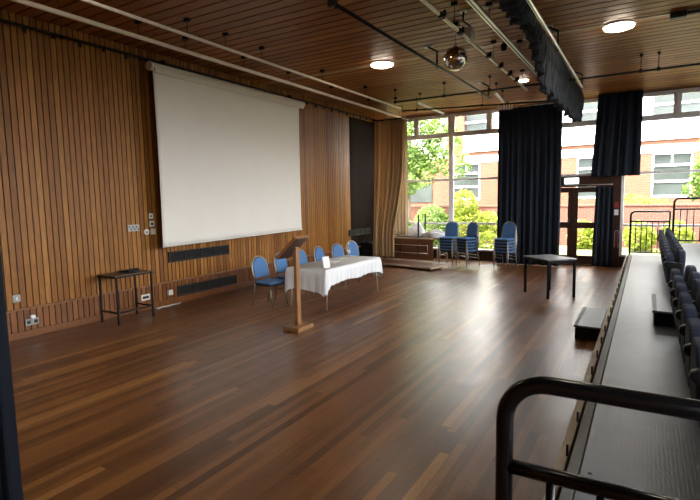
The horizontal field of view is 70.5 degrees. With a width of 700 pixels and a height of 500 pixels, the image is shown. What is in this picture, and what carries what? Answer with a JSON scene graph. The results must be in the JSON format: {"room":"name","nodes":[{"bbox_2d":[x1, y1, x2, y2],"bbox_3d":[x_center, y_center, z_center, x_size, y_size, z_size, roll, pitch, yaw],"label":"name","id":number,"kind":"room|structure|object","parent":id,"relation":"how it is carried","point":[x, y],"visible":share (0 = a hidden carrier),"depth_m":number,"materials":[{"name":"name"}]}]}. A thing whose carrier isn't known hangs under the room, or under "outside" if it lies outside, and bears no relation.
{"room":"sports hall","nodes":[
{"label":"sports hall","id":0,"kind":"room"},
{"bbox_2d":[0,8,376,334],"bbox_3d":[-3.878,-1.288,9.183,0.254,4.800,18.750,2,7,31],"label":"wall","id":1,"kind":"structure","parent":0,"point":[79,160],"depth_m":8.28,"materials":[{"name":"brown wood"}]},
{"bbox_2d":[25,317,38,325],"bbox_3d":[-4.821,1.086,7.509,0.026,0.100,0.190,2,7,31],"label":"wall socket","id":2,"kind":"object","parent":1,"relation":"attached to","point":[28,322],"visible":1,"depth_m":7.49,"materials":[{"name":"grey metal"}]},
{"bbox_2d":[127,224,139,231],"bbox_3d":[-3.907,-0.397,8.934,0.026,0.120,0.240,2,7,31],"label":"panel","id":3,"kind":"object","parent":1,"relation":"attached to","point":[130,228],"visible":1,"depth_m":8.92,"materials":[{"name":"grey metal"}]},
{"bbox_2d":[8,273,284,341],"bbox_3d":[-3.703,1.044,9.406,0.042,0.110,18.450,2,7,31],"label":"baseboard","id":4,"kind":"structure","parent":1,"relation":"attached to","point":[69,324],"depth_m":8.65,"materials":[{"name":"wood"}]},
{"bbox_2d":[6,246,360,313],"bbox_3d":[-3.707,0.658,9.364,0.050,0.035,18.450,2,7,31],"label":"trim","id":5,"kind":"structure","parent":1,"relation":"attached to","point":[161,283],"depth_m":8.81,"materials":[{"name":"wood"}]},
{"bbox_2d":[0,18,374,120],"bbox_3d":[-2.407,-3.652,11.104,0.140,0.110,12.800,2,7,31],"label":"track","id":6,"kind":"object","parent":1,"relation":"attached to","point":[24,27],"visible":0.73,"depth_m":8.80,"materials":[{"name":"metal"}]},
{"bbox_2d":[168,245,228,262],"bbox_3d":[-3.108,0.065,10.301,0.035,0.210,1.620,2,7,31],"label":"air vent","id":7,"kind":"object","parent":1,"relation":"in","point":[182,255],"visible":1,"depth_m":10.22,"materials":[{"name":"metal"}]},
{"bbox_2d":[177,275,236,295],"bbox_3d":[-3.001,0.738,10.531,0.035,0.200,1.650,2,7,31],"label":"air vent","id":8,"kind":"object","parent":1,"relation":"in","point":[185,289],"visible":1,"depth_m":10.45,"materials":[{"name":"metal"}]},
{"bbox_2d":[146,60,304,247],"bbox_3d":[-2.445,-1.980,10.950,0.353,3.443,4.600,2,7,31],"label":"projector screen","id":9,"kind":"object","parent":1,"relation":"attached to","point":[229,153],"visible":1,"depth_m":10.33,"materials":[{"name":"white fabric"}]},
{"bbox_2d":[349,227,370,235],"bbox_3d":[0.328,-0.588,15.998,0.035,0.200,1.350,2,7,31],"label":"air vent","id":10,"kind":"object","parent":1,"relation":"in","point":[362,231],"visible":1,"depth_m":15.98,"materials":[{"name":"metal"}]},
{"bbox_2d":[349,117,374,255],"bbox_3d":[0.486,-2.005,16.209,0.012,4.390,1.850,2,7,31],"label":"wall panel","id":11,"kind":"structure","parent":1,"relation":"attached to","point":[361,132],"depth_m":16.01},
{"bbox_2d":[9,257,621,499],"bbox_3d":[1.681,1.384,6.201,12.750,0.100,18.630,2,7,31],"label":"floor","id":12,"kind":"structure","parent":0,"point":[394,392],"depth_m":5.21,"materials":[{"name":"brown wood"}]},
{"bbox_2d":[97,269,154,325],"bbox_3d":[-3.812,0.789,8.463,0.495,0.815,0.725,2,7,31],"label":"side table","id":13,"kind":"object","parent":12,"relation":"on","point":[113,275],"visible":0.91,"depth_m":8.30,"materials":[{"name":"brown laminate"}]},
{"bbox_2d":[117,268,138,272],"bbox_3d":[-3.817,0.344,8.520,0.240,0.058,0.260,1,6,16],"label":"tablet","id":14,"kind":"object","parent":13,"relation":"on","point":[131,269],"visible":1,"depth_m":8.42,"materials":[{"name":"black plastic"}]},
{"bbox_2d":[251,256,287,308],"bbox_3d":[-1.546,0.586,9.437,0.556,0.939,0.445,3,7,34],"label":"padded chair","id":15,"kind":"object","parent":12,"relation":"on","point":[259,266],"visible":0.99,"depth_m":9.42,"materials":[{"name":"blue fabric"}]},
{"bbox_2d":[274,252,307,299],"bbox_3d":[-1.205,0.521,9.994,0.556,0.939,0.445,2,7,27],"label":"padded chair","id":16,"kind":"object","parent":12,"relation":"on","point":[281,265],"visible":0.49,"depth_m":9.97,"materials":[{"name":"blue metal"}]},
{"bbox_2d":[275,235,313,332],"bbox_3d":[-0.874,0.499,7.650,0.436,1.454,0.400,2,7,31],"label":"lectern","id":17,"kind":"object","parent":12,"relation":"on","point":[292,248],"visible":1,"depth_m":7.58,"materials":[{"name":"brown wood"}]},
{"bbox_2d":[299,249,313,294],"bbox_3d":[-0.879,0.448,10.638,0.556,0.939,0.445,3,7,33],"label":"padded chair","id":18,"kind":"object","parent":12,"relation":"on","point":[303,258],"visible":0.16,"depth_m":10.76,"materials":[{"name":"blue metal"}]},
{"bbox_2d":[314,246,342,289],"bbox_3d":[-0.499,0.381,11.219,0.556,0.939,0.445,2,7,28],"label":"padded chair","id":19,"kind":"object","parent":12,"relation":"on","point":[318,252],"visible":0.36,"depth_m":11.24,"materials":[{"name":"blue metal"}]},
{"bbox_2d":[290,272,378,310],"bbox_3d":[-0.263,0.611,9.922,0.842,0.739,2.080,2,7,31],"label":"folding table","id":20,"kind":"object","parent":12,"relation":"on","point":[375,272],"visible":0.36,"depth_m":9.30,"materials":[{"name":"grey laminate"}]},
{"bbox_2d":[285,255,382,296],"bbox_3d":[-0.254,0.476,9.903,1.012,0.481,2.241,2,7,31],"label":"tablecloth","id":21,"kind":"object","parent":20,"relation":"on","point":[316,278],"visible":0.9,"depth_m":9.17,"materials":[{"name":"white fabric"}]},
{"bbox_2d":[321,256,329,267],"bbox_3d":[-0.447,0.221,9.085,0.140,0.200,0.100,-5,7,-34],"label":"name card","id":22,"kind":"object","parent":21,"relation":"on","point":[325,260],"visible":1,"depth_m":9.07,"materials":[{"name":"white paper"}]},
{"bbox_2d":[331,243,359,284],"bbox_3d":[-0.116,0.312,11.808,0.556,0.939,0.445,4,8,39],"label":"padded chair","id":23,"kind":"object","parent":12,"relation":"on","point":[337,250],"visible":0.28,"depth_m":11.86,"materials":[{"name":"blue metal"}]},
{"bbox_2d":[346,240,372,279],"bbox_3d":[0.221,0.237,12.468,0.556,0.939,0.445,5,8,45],"label":"padded chair","id":24,"kind":"object","parent":12,"relation":"on","point":[354,251],"visible":0.38,"depth_m":12.58,"materials":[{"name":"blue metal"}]},
{"bbox_2d":[361,241,375,256],"bbox_3d":[0.686,0.026,16.176,0.430,0.570,0.630,2,7,31],"label":"bin","id":25,"kind":"object","parent":12,"relation":"on","point":[366,247],"visible":0.56,"depth_m":15.91,"materials":[{"name":"plastic"}]},
{"bbox_2d":[376,237,433,260],"bbox_3d":[1.648,-0.051,15.345,2.060,0.650,0.086,3,7,37],"label":"folding table","id":26,"kind":"object","parent":12,"relation":"on","point":[404,248],"visible":0.74,"depth_m":15.13,"materials":[{"name":"brown laminate"}]},
{"bbox_2d":[380,258,447,270],"bbox_3d":[1.565,0.420,14.485,2.530,0.105,0.780,5,8,45],"label":"tabletop","id":27,"kind":"object","parent":12,"relation":"on","point":[428,266],"visible":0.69,"depth_m":14.09,"materials":[{"name":"brown laminate"}]},
{"bbox_2d":[381,235,447,263],"bbox_3d":[2.020,-0.043,15.655,2.120,0.769,0.730,3,7,37],"label":"trestle table","id":28,"kind":"object","parent":12,"relation":"on","point":[436,239],"visible":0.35,"depth_m":15.18,"materials":[{"name":"brown laminate"}]},
{"bbox_2d":[396,214,425,236],"bbox_3d":[1.951,-0.779,15.640,0.840,0.700,0.560,3,7,37],"label":"table","id":29,"kind":"object","parent":28,"relation":"on","point":[424,214],"visible":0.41,"depth_m":15.54,"materials":[{"name":"metal"}]},
{"bbox_2d":[408,222,425,235],"bbox_3d":[2.091,-0.657,15.573,0.591,0.411,0.397,4,8,41],"label":"plastic sheet","id":30,"kind":"object","parent":29,"relation":"on","point":[413,230],"visible":0.94,"depth_m":15.44,"materials":[{"name":"plastic"}]},
{"bbox_2d":[421,230,444,237],"bbox_3d":[2.574,-0.505,15.178,0.835,0.228,0.529,2,7,31],"label":"plastic sheet","id":31,"kind":"object","parent":28,"relation":"on","point":[434,233],"visible":0.98,"depth_m":14.99,"materials":[{"name":"plastic"}]},
{"bbox_2d":[439,249,459,265],"bbox_3d":[2.952,-0.045,14.691,0.445,0.939,0.556,3,7,36],"label":"padded chair","id":32,"kind":"object","parent":12,"relation":"on","point":[444,250],"visible":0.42,"depth_m":14.53,"materials":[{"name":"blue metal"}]},
{"bbox_2d":[438,245,459,261],"bbox_3d":[2.943,-0.129,14.672,0.445,0.939,0.556,3,7,36],"label":"padded chair","id":33,"kind":"object","parent":32,"relation":"on","point":[441,247],"visible":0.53,"depth_m":14.48,"materials":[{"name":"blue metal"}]},
{"bbox_2d":[438,243,455,258],"bbox_3d":[2.935,-0.214,14.654,0.445,0.939,0.556,3,7,36],"label":"padded chair","id":34,"kind":"object","parent":33,"relation":"on","point":[441,244],"visible":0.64,"depth_m":14.45,"materials":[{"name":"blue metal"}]},
{"bbox_2d":[438,232,458,256],"bbox_3d":[2.926,-0.298,14.635,0.445,0.939,0.556,3,7,36],"label":"padded chair","id":35,"kind":"object","parent":34,"relation":"on","point":[441,241],"visible":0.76,"depth_m":14.49,"materials":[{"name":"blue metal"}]},
{"bbox_2d":[438,221,458,253],"bbox_3d":[2.917,-0.382,14.616,0.445,0.939,0.556,3,7,36],"label":"padded chair","id":36,"kind":"object","parent":35,"relation":"on","point":[452,228],"visible":0.92,"depth_m":14.68,"materials":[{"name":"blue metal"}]},
{"bbox_2d":[456,238,479,266],"bbox_3d":[3.422,-0.015,14.326,0.556,0.939,0.445,-5,7,-31],"label":"padded chair","id":37,"kind":"object","parent":12,"relation":"on","point":[459,250],"visible":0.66,"depth_m":14.23,"materials":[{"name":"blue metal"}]},
{"bbox_2d":[456,238,479,263],"bbox_3d":[3.410,-0.100,14.311,0.556,0.939,0.445,-5,7,-31],"label":"padded chair","id":38,"kind":"object","parent":37,"relation":"on","point":[458,247],"visible":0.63,"depth_m":14.18,"materials":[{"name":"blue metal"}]},
{"bbox_2d":[455,234,478,260],"bbox_3d":[3.398,-0.185,14.296,0.556,0.939,0.445,-5,7,-31],"label":"padded chair","id":39,"kind":"object","parent":38,"relation":"on","point":[458,244],"visible":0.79,"depth_m":14.15,"materials":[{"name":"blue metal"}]},
{"bbox_2d":[455,229,478,257],"bbox_3d":[3.387,-0.270,14.280,0.556,0.939,0.445,-5,7,-31],"label":"padded chair","id":40,"kind":"object","parent":39,"relation":"on","point":[458,241],"visible":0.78,"depth_m":14.17,"materials":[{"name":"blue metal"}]},
{"bbox_2d":[455,221,478,254],"bbox_3d":[3.375,-0.354,14.265,0.556,0.939,0.445,-5,7,-31],"label":"padded chair","id":41,"kind":"object","parent":40,"relation":"on","point":[472,229],"visible":1,"depth_m":14.24,"materials":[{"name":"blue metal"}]},
{"bbox_2d":[493,243,516,268],"bbox_3d":[4.337,0.024,13.784,0.556,0.939,0.445,-7,8,-43],"label":"padded chair","id":42,"kind":"object","parent":12,"relation":"on","point":[496,252],"visible":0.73,"depth_m":13.70,"materials":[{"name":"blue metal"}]},
{"bbox_2d":[493,230,516,258],"bbox_3d":[4.306,-0.229,13.732,0.556,0.939,0.445,-7,8,-43],"label":"padded chair","id":43,"kind":"object","parent":42,"relation":"on","point":[512,242],"visible":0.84,"depth_m":13.65,"materials":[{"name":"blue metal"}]},
{"bbox_2d":[493,239,516,265],"bbox_3d":[4.327,-0.060,13.767,0.556,0.939,0.445,-7,8,-43],"label":"padded chair","id":44,"kind":"object","parent":42,"relation":"on","point":[496,249],"visible":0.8,"depth_m":13.62,"materials":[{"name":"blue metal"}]},
{"bbox_2d":[523,254,576,298],"bbox_3d":[3.999,0.519,9.943,0.640,0.760,0.840,-2,6,-13],"label":"square table","id":45,"kind":"object","parent":12,"relation":"on","point":[549,259],"visible":1,"depth_m":9.64,"materials":[{"name":"grey laminate"}]},
{"bbox_2d":[573,307,606,340],"bbox_3d":[3.566,1.080,7.319,0.340,0.203,1.270,2,7,31],"label":"box","id":46,"kind":"object","parent":12,"relation":"on","point":[588,324],"visible":0.97,"depth_m":6.92,"materials":[{"name":"black paint"}]},
{"bbox_2d":[543,254,699,499],"bbox_3d":[4.218,0.977,7.121,0.885,0.425,13.880,2,7,31],"label":"platform","id":47,"kind":"object","parent":12,"relation":"on","point":[659,454],"visible":0.9,"depth_m":3.61,"materials":[{"name":"grey wood"}]},
{"bbox_2d":[495,376,699,499],"bbox_3d":[0.776,0.910,1.163,0.869,1.160,0.046,2,7,31],"label":"guard rail","id":48,"kind":"object","parent":47,"relation":"on","point":[506,466],"visible":1,"depth_m":1.23,"materials":[{"name":"black metal"}]},
{"bbox_2d":[628,210,670,254],"bbox_3d":[7.767,-0.439,12.844,0.914,1.166,0.052,2,7,31],"label":"guard rail","id":49,"kind":"object","parent":47,"relation":"on","point":[669,211],"visible":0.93,"depth_m":12.88,"materials":[{"name":"black metal"}]},
{"bbox_2d":[652,294,675,327],"bbox_3d":[4.146,0.781,6.468,0.345,0.193,1.170,2,7,31],"label":"box","id":50,"kind":"object","parent":47,"relation":"on","point":[662,312],"visible":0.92,"depth_m":6.06,"materials":[{"name":"black paint"}]},
{"bbox_2d":[661,241,678,288],"bbox_3d":[5.471,0.241,8.489,0.264,0.800,0.548,2,7,31],"label":"seat","id":51,"kind":"object","parent":47,"relation":"on","point":[673,242],"visible":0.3,"depth_m":8.36,"materials":[{"name":"black fabric"}]},
{"bbox_2d":[662,243,680,293],"bbox_3d":[5.199,0.293,8.036,0.264,0.800,0.548,2,7,31],"label":"seat","id":52,"kind":"object","parent":47,"relation":"on","point":[675,244],"visible":0.28,"depth_m":7.93,"materials":[{"name":"fabric"}]},
{"bbox_2d":[663,246,683,273],"bbox_3d":[4.928,0.345,7.584,0.264,0.800,0.548,2,7,31],"label":"seat","id":53,"kind":"object","parent":47,"relation":"on","point":[677,248],"visible":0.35,"depth_m":7.46,"materials":[{"name":"black fabric"}]},
{"bbox_2d":[663,250,685,285],"bbox_3d":[4.656,0.398,7.132,0.264,0.800,0.548,2,7,31],"label":"seat","id":54,"kind":"object","parent":47,"relation":"on","point":[669,264],"visible":0.65,"depth_m":6.92,"materials":[{"name":"fabric"}]},
{"bbox_2d":[668,265,696,306],"bbox_3d":[3.740,0.574,5.605,0.264,0.800,0.548,2,7,31],"label":"seat","id":55,"kind":"object","parent":47,"relation":"on","point":[688,268],"visible":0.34,"depth_m":5.49,"materials":[{"name":"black fabric"}]},
{"bbox_2d":[670,271,699,316],"bbox_3d":[3.468,0.626,5.153,0.264,0.800,0.548,2,7,31],"label":"seat","id":56,"kind":"object","parent":47,"relation":"on","point":[692,275],"visible":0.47,"depth_m":5.03,"materials":[{"name":"fabric"}]},
{"bbox_2d":[672,279,699,329],"bbox_3d":[3.196,0.678,4.700,0.264,0.800,0.548,2,7,31],"label":"seat","id":57,"kind":"object","parent":47,"relation":"on","point":[679,287],"visible":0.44,"depth_m":4.59,"materials":[{"name":"black fabric"}]},
{"bbox_2d":[675,288,699,343],"bbox_3d":[2.925,0.730,4.248,0.264,0.800,0.548,2,7,31],"label":"seat","id":58,"kind":"object","parent":47,"relation":"on","point":[683,297],"visible":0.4,"depth_m":4.16,"materials":[{"name":"black fabric"}]},
{"bbox_2d":[678,303,697,363],"bbox_3d":[2.654,0.782,3.796,0.264,0.800,0.548,2,7,31],"label":"seat","id":59,"kind":"object","parent":47,"relation":"on","point":[687,310],"visible":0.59,"depth_m":3.69,"materials":[{"name":"black fabric"}]},
{"bbox_2d":[683,318,699,428],"bbox_3d":[2.382,0.834,3.344,0.264,0.800,0.548,2,7,31],"label":"seat","id":60,"kind":"object","parent":47,"relation":"on","point":[692,326],"visible":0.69,"depth_m":3.25,"materials":[{"name":"fabric"}]},
{"bbox_2d":[689,337,699,426],"bbox_3d":[2.111,0.886,2.892,0.264,0.800,0.548,2,7,31],"label":"seat","id":61,"kind":"object","parent":47,"relation":"on","point":[694,373],"visible":0.78,"depth_m":2.79,"materials":[{"name":"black fabric"}]},
{"bbox_2d":[680,243,699,272],"bbox_3d":[5.084,0.869,6.588,1.140,0.720,13.880,2,7,31],"label":"platform","id":62,"kind":"object","parent":12,"relation":"on","point":[692,250],"visible":0.08,"depth_m":10.22,"materials":[{"name":"grey plastic"}]},
{"bbox_2d":[672,197,699,241],"bbox_3d":[8.621,-0.735,12.297,1.029,1.156,0.052,2,7,31],"label":"guard rail","id":63,"kind":"object","parent":62,"relation":"on","point":[678,198],"visible":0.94,"depth_m":12.41,"materials":[{"name":"black metal"}]},
{"bbox_2d":[0,0,699,120],"bbox_3d":[1.621,-3.517,5.742,13.350,0.555,19.350,2,7,31],"label":"ceiling","id":64,"kind":"structure","parent":0,"point":[308,37],"depth_m":8.76,"materials":[{"name":"wood"}]},
{"bbox_2d":[0,249,23,499],"bbox_3d":[-2.380,-0.648,3.065,0.509,4.700,0.142,2,7,31],"label":"stage curtain","id":65,"kind":"object","parent":64,"relation":"hanging from","point":[11,488],"visible":1,"depth_m":3.10,"materials":[{"name":"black fabric"}]},
{"bbox_2d":[10,0,407,119],"bbox_3d":[-1.595,-3.660,10.217,0.090,0.280,13.520,2,7,31],"label":"rail","id":66,"kind":"object","parent":64,"relation":"hanging from","point":[24,2],"visible":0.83,"depth_m":8.07,"materials":[{"name":"metal"}]},
{"bbox_2d":[80,0,400,108],"bbox_3d":[-1.448,-3.557,9.162,0.090,0.272,11.250,2,7,31],"label":"rail","id":67,"kind":"object","parent":64,"relation":"hanging from","point":[186,20],"visible":0.94,"depth_m":8.10,"materials":[{"name":"metal"}]},
{"bbox_2d":[370,60,393,68],"bbox_3d":[0.661,-3.801,10.182,0.500,0.075,0.500,2,7,31],"label":"ceiling light","id":68,"kind":"object","parent":64,"relation":"attached to","point":[380,64],"visible":1,"depth_m":10.05,"materials":[{"name":"white plastic"}]},
{"bbox_2d":[372,106,404,256],"bbox_3d":[1.175,-2.067,15.135,1.132,4.570,0.164,2,7,31],"label":"curtain","id":69,"kind":"object","parent":64,"relation":"hanging from","point":[389,135],"visible":0.99,"depth_m":15.16,"materials":[{"name":"fabric"}]},
{"bbox_2d":[394,118,407,235],"bbox_3d":[1.499,-2.196,15.121,0.560,3.517,0.109,2,7,31],"label":"lining","id":70,"kind":"object","parent":69,"relation":"hanging from","point":[401,227],"visible":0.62,"depth_m":15.12,"materials":[{"name":"beige fabric"}]},
{"bbox_2d":[327,0,490,98],"bbox_3d":[1.496,-3.537,9.076,0.295,0.434,7.125,2,7,31],"label":"rail","id":71,"kind":"object","parent":64,"relation":"hanging from","point":[330,3],"visible":1,"depth_m":7.75,"materials":[{"name":"metal"}]},
{"bbox_2d":[444,22,467,70],"bbox_3d":[1.693,-3.253,7.926,0.370,0.735,0.370,2,7,31],"label":"ball","id":72,"kind":"object","parent":64,"relation":"hanging from","point":[455,58],"visible":0.98,"depth_m":7.83,"materials":[{"name":"metal"}]},
{"bbox_2d":[420,0,527,90],"bbox_3d":[2.040,-3.430,7.933,0.125,0.398,7.900,2,7,31],"label":"track","id":73,"kind":"object","parent":64,"relation":"hanging from","point":[441,15],"visible":1,"depth_m":7.55,"materials":[{"name":"metal"}]},
{"bbox_2d":[459,9,474,42],"bbox_3d":[1.786,-3.402,7.534,0.101,0.358,0.445,2,7,31],"label":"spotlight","id":74,"kind":"object","parent":73,"relation":"attached to","point":[469,31],"visible":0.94,"depth_m":7.56,"materials":[{"name":"black paint"}]},
{"bbox_2d":[402,94,551,111],"bbox_3d":[3.404,-4.035,13.344,4.029,0.365,0.090,1,6,16],"label":"rail","id":75,"kind":"object","parent":64,"relation":"hanging from","point":[481,105],"visible":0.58,"depth_m":13.32,"materials":[{"name":"metal"}]},
{"bbox_2d":[494,82,504,102],"bbox_3d":[3.787,-3.988,12.533,0.061,0.305,1.255,2,7,26],"label":"rail","id":76,"kind":"object","parent":64,"relation":"hanging from","point":[496,94],"visible":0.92,"depth_m":12.39,"materials":[{"name":"white metal"}]},
{"bbox_2d":[465,0,536,75],"bbox_3d":[2.273,-3.455,7.555,0.090,0.277,6.700,2,7,31],"label":"rail","id":77,"kind":"object","parent":64,"relation":"hanging from","point":[473,3],"visible":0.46,"depth_m":7.50,"materials":[{"name":"metal"}]},
{"bbox_2d":[506,98,546,102],"bbox_3d":[5.035,-4.196,13.723,1.800,0.185,0.080,2,7,31],"label":"rail","id":78,"kind":"object","parent":64,"relation":"hanging from","point":[546,98],"visible":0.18,"depth_m":13.71,"materials":[{"name":"metal"}]},
{"bbox_2d":[497,103,562,265],"bbox_3d":[5.035,-1.848,13.995,1.719,4.550,0.166,2,7,31],"label":"curtain","id":79,"kind":"object","parent":78,"relation":"hanging from","point":[530,137],"visible":0.94,"depth_m":13.94,"materials":[{"name":"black fabric"}]},
{"bbox_2d":[492,0,583,121],"bbox_3d":[3.623,-3.244,8.995,0.421,1.045,9.307,2,7,30],"label":"valance","id":80,"kind":"object","parent":64,"relation":"hanging from","point":[553,74],"visible":0.99,"depth_m":8.40,"materials":[{"name":"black fabric"}]},
{"bbox_2d":[394,51,699,103],"bbox_3d":[4.502,-3.774,10.640,7.830,0.365,0.080,2,7,30],"label":"rail","id":81,"kind":"object","parent":64,"relation":"hanging from","point":[658,68],"visible":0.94,"depth_m":10.51,"materials":[{"name":"metal"}]},
{"bbox_2d":[526,0,583,88],"bbox_3d":[3.196,-3.455,7.950,0.272,0.426,7.520,2,7,31],"label":"rail","id":82,"kind":"object","parent":64,"relation":"hanging from","point":[531,4],"visible":0.97,"depth_m":8.03,"materials":[{"name":"metal"}]},
{"bbox_2d":[591,90,643,176],"bbox_3d":[7.001,-3.034,13.011,1.154,2.160,0.120,2,7,31],"label":"curtain","id":83,"kind":"object","parent":64,"relation":"hanging from","point":[618,129],"visible":1,"depth_m":12.98,"materials":[{"name":"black fabric"}]},
{"bbox_2d":[602,19,636,31],"bbox_3d":[4.413,-3.656,8.122,0.500,0.075,0.500,2,7,31],"label":"ceiling light","id":84,"kind":"object","parent":64,"relation":"attached to","point":[620,25],"visible":1,"depth_m":8.01,"materials":[{"name":"white plastic"}]},
{"bbox_2d":[604,22,634,31],"bbox_3d":[4.413,-3.646,8.123,0.460,0.055,0.460,3,7,31],"label":"diffuser","id":85,"kind":"object","parent":84,"relation":"attached to","point":[612,26],"depth_m":8.03,"materials":[{"name":"beige"}]},
{"bbox_2d":[670,9,699,19],"bbox_3d":[5.178,-3.592,7.495,0.560,0.090,0.120,2,7,31],"label":"ceiling track light","id":86,"kind":"object","parent":64,"relation":"attached to","point":[678,14],"visible":1,"depth_m":7.52,"materials":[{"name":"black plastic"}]},
{"bbox_2d":[264,7,699,84],"bbox_3d":[3.327,-3.721,8.591,12.550,0.022,0.060,2,7,31],"label":"trim","id":87,"kind":"structure","parent":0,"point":[699,7],"depth_m":9.06,"materials":[{"name":"wood"}]},
{"bbox_2d":[493,221,516,256],"bbox_3d":[4.296,-0.314,13.715,0.556,0.939,0.445,-7,8,-43],"label":"padded chair","id":88,"kind":"object","parent":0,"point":[508,229],"visible":0.98,"depth_m":13.73,"materials":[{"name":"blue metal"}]},
{"bbox_2d":[493,234,516,262],"bbox_3d":[4.316,-0.145,13.749,0.556,0.939,0.445,-7,8,-43],"label":"padded chair","id":89,"kind":"object","parent":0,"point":[513,245],"visible":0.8,"depth_m":13.62,"materials":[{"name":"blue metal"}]},
{"bbox_2d":[377,86,699,266],"bbox_3d":[6.436,-2.099,13.932,12.950,5.050,0.320,2,7,31],"label":"wall","id":90,"kind":"structure","parent":0,"point":[483,255],"depth_m":15.42,"materials":[{"name":"wood"}]},
{"bbox_2d":[386,114,450,248],"bbox_3d":[2.198,-2.184,16.320,2.365,4.280,0.130,2,7,31],"label":"window","id":91,"kind":"structure","parent":90,"relation":"in","point":[416,120],"depth_m":15.87,"materials":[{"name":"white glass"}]},
{"bbox_2d":[451,105,529,250],"bbox_3d":[4.233,-2.095,15.109,2.375,4.280,0.130,2,7,31],"label":"window","id":92,"kind":"structure","parent":90,"relation":"in","point":[489,113],"depth_m":15.29,"materials":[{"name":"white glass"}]},
{"bbox_2d":[530,98,597,176],"bbox_3d":[6.262,-3.102,13.792,2.380,2.080,0.100,2,7,31],"label":"window","id":93,"kind":"structure","parent":90,"relation":"in","point":[592,100],"depth_m":13.68,"materials":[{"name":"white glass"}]},
{"bbox_2d":[559,176,621,266],"bbox_3d":[6.288,-0.821,14.003,2.380,2.500,0.202,2,7,31],"label":"door","id":94,"kind":"structure","parent":90,"relation":"in","point":[572,225],"depth_m":13.84,"materials":[{"name":"brown wood"}]},
{"bbox_2d":[564,177,578,183],"bbox_3d":[6.185,-1.925,13.807,0.380,0.180,0.086,2,7,31],"label":"exit sign","id":95,"kind":"object","parent":94,"relation":"attached to","point":[566,180],"visible":1,"depth_m":13.77,"materials":[{"name":"white plastic"}]},
{"bbox_2d":[561,184,613,265],"bbox_3d":[6.492,-0.684,13.624,1.348,2.219,0.114,2,7,31],"label":"door curtain","id":96,"kind":"object","parent":94,"relation":"hanging from","point":[603,214],"visible":0.98,"depth_m":13.40,"materials":[{"name":"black fabric"}]},
{"bbox_2d":[614,228,619,247],"bbox_3d":[7.188,-0.331,13.336,0.133,0.530,0.143,2,7,31],"label":"fire extinguisher","id":97,"kind":"object","parent":94,"relation":"attached to","point":[616,233],"visible":1,"depth_m":13.30,"materials":[{"name":"red metal"}]},
{"bbox_2d":[619,87,699,256],"bbox_3d":[8.310,-1.918,12.682,2.360,4.280,0.130,2,7,31],"label":"window","id":98,"kind":"structure","parent":90,"relation":"in","point":[677,114],"depth_m":12.65,"materials":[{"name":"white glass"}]},
{"bbox_2d":[436,244,659,255],"bbox_3d":[17.601,-2.326,39.171,70.000,0.100,54.670,2,7,31],"label":"ground","id":99,"kind":"structure","parent":0,"point":[562,249],"depth_m":17.35,"materials":[{"name":"concrete"}]},
{"bbox_2d":[410,155,446,205],"bbox_3d":[1.275,-3.483,32.226,12.980,4.400,5.220,2,7,31],"label":"building","id":100,"kind":"structure","parent":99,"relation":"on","point":[436,194],"depth_m":27.33,"materials":[{"name":"brick"}]},
{"bbox_2d":[414,204,448,246],"bbox_3d":[3.221,-0.940,19.418,1.476,1.725,1.294,2,7,31],"label":"shrub","id":101,"kind":"object","parent":99,"relation":"on","point":[440,216],"visible":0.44,"depth_m":19.09,"materials":[{"name":"green plant"}]},
{"bbox_2d":[407,118,473,219],"bbox_3d":[2.770,-3.604,21.006,5.123,6.718,2.511,2,7,31],"label":"tree","id":102,"kind":"object","parent":99,"relation":"on","point":[415,158],"visible":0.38,"depth_m":20.06,"materials":[{"name":"green plant"}]},
{"bbox_2d":[454,189,496,240],"bbox_3d":[4.717,-1.164,18.609,2.010,2.283,1.184,2,7,31],"label":"shrub","id":103,"kind":"object","parent":99,"relation":"on","point":[463,214],"visible":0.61,"depth_m":18.47,"materials":[{"name":"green plant"}]},
{"bbox_2d":[479,231,496,248],"bbox_3d":[5.323,-0.375,17.315,2.063,1.005,0.776,1,6,22],"label":"shrub","id":104,"kind":"object","parent":99,"relation":"on","point":[482,235],"visible":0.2,"depth_m":17.46,"materials":[{"name":"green plant"}]},
{"bbox_2d":[410,203,699,248],"bbox_3d":[8.690,-0.927,19.418,23.000,1.700,0.280,2,7,31],"label":"wall","id":105,"kind":"structure","parent":99,"relation":"on","point":[585,211],"depth_m":18.21,"materials":[{"name":"brick"}]},
{"bbox_2d":[447,92,699,205],"bbox_3d":[15.594,-4.737,22.910,21.000,8.300,6.200,2,7,31],"label":"brick building","id":106,"kind":"object","parent":99,"relation":"on","point":[671,144],"visible":0.3,"depth_m":21.52,"materials":[{"name":"brick"}]},
{"bbox_2d":[566,219,592,248],"bbox_3d":[8.572,-0.581,18.248,1.135,1.110,0.915,2,7,31],"label":"bush","id":107,"kind":"object","parent":99,"relation":"on","point":[584,242],"visible":0.52,"depth_m":18.05,"materials":[{"name":"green plant"}]},
{"bbox_2d":[622,220,656,250],"bbox_3d":[10.133,-0.514,17.326,1.130,1.101,0.913,2,7,31],"label":"bush","id":108,"kind":"object","parent":99,"relation":"on","point":[649,230],"visible":0.69,"depth_m":17.17,"materials":[{"name":"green plant"}]},
{"bbox_2d":[624,193,672,203],"bbox_3d":[11.080,-1.173,18.977,2.336,1.992,0.856,2,7,31],"label":"bush","id":109,"kind":"object","parent":99,"relation":"on","point":[626,197],"visible":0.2,"depth_m":18.79,"materials":[{"name":"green plant"}]},
{"bbox_2d":[661,220,694,242],"bbox_3d":[11.068,-0.473,16.758,1.105,1.098,0.921,2,7,31],"label":"bush","id":110,"kind":"object","parent":99,"relation":"on","point":[683,229],"visible":0.38,"depth_m":16.51,"materials":[{"name":"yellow plant"}]},
{"bbox_2d":[680,137,699,200],"bbox_3d":[10.897,-1.895,14.629,1.902,4.337,1.412,2,7,31],"label":"tree","id":111,"kind":"object","parent":99,"relation":"on","point":[695,180],"visible":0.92,"depth_m":14.84,"materials":[{"name":"green plant"}]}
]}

